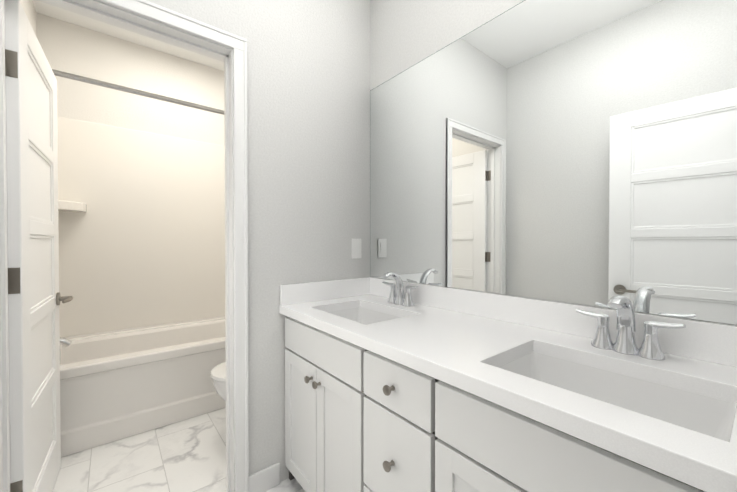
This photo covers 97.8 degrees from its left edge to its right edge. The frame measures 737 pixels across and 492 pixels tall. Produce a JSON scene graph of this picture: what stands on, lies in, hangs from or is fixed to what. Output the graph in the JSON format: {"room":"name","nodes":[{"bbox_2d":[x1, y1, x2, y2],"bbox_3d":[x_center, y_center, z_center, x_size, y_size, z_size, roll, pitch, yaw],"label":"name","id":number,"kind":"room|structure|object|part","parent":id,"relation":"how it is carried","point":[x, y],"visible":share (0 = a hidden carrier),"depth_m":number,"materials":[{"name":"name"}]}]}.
{"room":"bathroom","nodes":[
{"label":"bathroom","id":0,"kind":"room"},
{"bbox_2d":[19,0,36,36],"bbox_3d":[-1.305,-0.208,0.908,0.120,2.770,3.520,0,1,-39],"label":"wall","id":1,"kind":"structure","parent":0,"point":[29,8],"depth_m":2.05,"materials":[{"name":"paint"}]},
{"bbox_2d":[32,0,223,70],"bbox_3d":[-0.185,-1.641,0.726,2.600,0.100,5.180,0,1,-39],"label":"ceiling","id":2,"kind":"structure","parent":0,"point":[80,20],"depth_m":2.43,"materials":[{"name":"white paint"}]},
{"bbox_2d":[36,12,224,145],"bbox_3d":[-1.694,-0.228,2.775,1.610,2.770,0.120,0,1,-39],"label":"wall","id":3,"kind":"structure","parent":0,"point":[68,47],"depth_m":2.54,"materials":[{"name":"paint"}]},
{"bbox_2d":[52,69,223,114],"bbox_3d":[-1.215,-0.956,2.170,1.608,0.056,0.056,0,1,-39],"label":"rail","id":4,"kind":"object","parent":3,"relation":"attached to","point":[122,88],"visible":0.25,"depth_m":1.97,"materials":[{"name":"silver metal"}]},
{"bbox_2d":[52,408,305,491],"bbox_3d":[-0.185,1.229,0.757,2.600,0.100,5.180,0,1,-39],"label":"floor","id":5,"kind":"structure","parent":0,"point":[188,455],"depth_m":1.73,"materials":[{"name":"stone"}]},
{"bbox_2d":[57,116,225,456],"bbox_3d":[-1.416,0.121,2.433,1.604,2.080,0.762,0,1,-39],"label":"bathtub","id":6,"kind":"object","parent":5,"relation":"on","point":[141,222],"visible":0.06,"depth_m":2.44,"materials":[{"name":"white plastic"}]},
{"bbox_2d":[60,338,71,346],"bbox_3d":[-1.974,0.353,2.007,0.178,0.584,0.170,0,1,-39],"label":"faucet","id":7,"kind":"object","parent":6,"relation":"on","point":[65,342],"depth_m":2.03,"materials":[{"name":"silver metal"}]},
{"bbox_2d":[58,200,86,211],"bbox_3d":[-1.585,-0.281,2.639,1.584,0.060,0.200,0,1,-39],"label":"shelf","id":8,"kind":"object","parent":6,"relation":"attached to","point":[63,205],"depth_m":2.23,"materials":[{"name":"white plastic"}]},
{"bbox_2d":[210,362,225,401],"bbox_3d":[-0.620,0.764,2.108,0.762,0.800,0.420,0,1,-39],"label":"toilet","id":9,"kind":"object","parent":5,"relation":"on","point":[218,375],"visible":0.12,"depth_m":1.85,"materials":[{"name":"white ceramic"}]},
{"bbox_3d":[-0.705,0.757,2.040,0.544,0.036,0.388,0,1,-39],"label":"seat","id":10,"kind":"part","parent":9,"relation":"part of","materials":[{"name":"white ceramic"}]},
{"bbox_2d":[279,312,722,491],"bbox_3d":[0.288,0.755,1.131,0.582,0.840,1.612,0,1,-39],"label":"bathroom vanity","id":11,"kind":"object","parent":5,"relation":"on","point":[397,384],"depth_m":0.91,"materials":[{"name":"grey wood"}]},
{"bbox_2d":[279,292,736,491],"bbox_3d":[0.290,0.315,1.129,0.575,0.040,1.612,0,1,-39],"label":"countertop","id":12,"kind":"structure","parent":11,"relation":"on","point":[462,347],"depth_m":0.80,"materials":[{"name":"white stone"}]},
{"bbox_2d":[323,304,402,323],"bbox_3d":[-0.027,0.403,1.465,0.362,0.168,0.492,0,1,-39],"label":"sink","id":13,"kind":"object","parent":12,"relation":"in","point":[364,313],"depth_m":1.66,"materials":[{"name":"white ceramic"}]},
{"bbox_2d":[379,272,422,307],"bbox_3d":[0.129,0.208,1.588,0.143,0.164,0.244,0,1,-39],"label":"faucet","id":14,"kind":"object","parent":12,"relation":"on","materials":[{"name":"silver metal"}]},
{"bbox_2d":[495,344,736,439],"bbox_3d":[0.539,0.411,0.759,0.362,0.168,0.492,0,1,-39],"label":"sink","id":15,"kind":"object","parent":12,"relation":"in","point":[705,409],"depth_m":0.82,"materials":[{"name":"white ceramic"}]},
{"bbox_2d":[575,296,690,359],"bbox_3d":[0.695,0.215,0.882,0.143,0.164,0.244,0,1,-39],"label":"faucet","id":16,"kind":"object","parent":12,"relation":"on","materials":[{"name":"silver metal"}]},
{"bbox_2d":[147,0,369,481],"bbox_3d":[-0.655,-0.214,1.480,1.610,2.770,0.120,0,1,-39],"label":"wall","id":17,"kind":"structure","parent":0,"point":[308,110],"depth_m":1.62,"materials":[{"name":"paint"}]},
{"bbox_2d":[4,0,72,491],"bbox_3d":[-1.427,0.149,1.389,0.162,2.022,0.708,0,1,-36],"label":"door leaf","id":18,"kind":"structure","parent":17,"relation":"in","point":[33,256],"depth_m":1.26,"materials":[{"name":"white paint"}]},
{"bbox_3d":[-1.427,0.117,1.389,0.161,1.580,0.708,0,1,-36],"label":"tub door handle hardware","id":19,"kind":"part","parent":18,"relation":"part of","materials":[{"name":"white wood"}]},
{"bbox_2d":[0,0,248,491],"bbox_3d":[-0.923,0.120,1.269,0.829,2.107,0.162,0,1,-39],"label":"door frame","id":20,"kind":"structure","parent":17,"relation":"attached to","point":[173,19],"depth_m":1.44,"materials":[{"name":"white paint"}]},
{"bbox_2d":[249,462,279,481],"bbox_3d":[-0.363,1.115,1.817,0.710,0.105,0.018,0,1,-39],"label":"baseboard","id":21,"kind":"structure","parent":17,"relation":"attached to","point":[276,466],"depth_m":1.53,"materials":[{"name":"white paint"}]},
{"bbox_2d":[280,277,370,303],"bbox_3d":[-0.214,0.238,1.745,0.552,0.100,0.019,0,1,-39],"label":"backsplash","id":22,"kind":"structure","parent":17,"relation":"attached to","point":[320,290],"depth_m":1.71,"materials":[{"name":"white stone"}]},
{"bbox_2d":[352,239,360,258],"bbox_3d":[-0.069,0.015,1.870,0.070,0.115,0.008,0,1,-39],"label":"switch plate","id":23,"kind":"object","parent":17,"relation":"attached to","point":[356,248],"visible":1,"depth_m":1.86,"materials":[{"name":"white plastic"}]},
{"bbox_2d":[371,277,736,367],"bbox_3d":[0.507,0.243,1.302,0.019,0.100,1.612,0,1,-39],"label":"backsplash","id":24,"kind":"structure","parent":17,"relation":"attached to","point":[717,342],"depth_m":1.13,"materials":[{"name":"white stone"}]},
{"bbox_2d":[370,0,736,325],"bbox_3d":[0.045,-0.219,1.990,0.120,2.770,3.520,0,1,-39],"label":"wall","id":25,"kind":"structure","parent":0,"point":[405,34],"depth_m":1.64,"materials":[{"name":"paint"}]},
{"bbox_2d":[370,0,736,324],"bbox_3d":[0.514,-0.365,1.300,0.006,1.112,1.610,0,1,-39],"label":"mirror","id":26,"kind":"object","parent":25,"relation":"attached to","point":[582,152],"visible":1,"depth_m":1.08,"materials":[{"name":"clear glass"}]}
]}

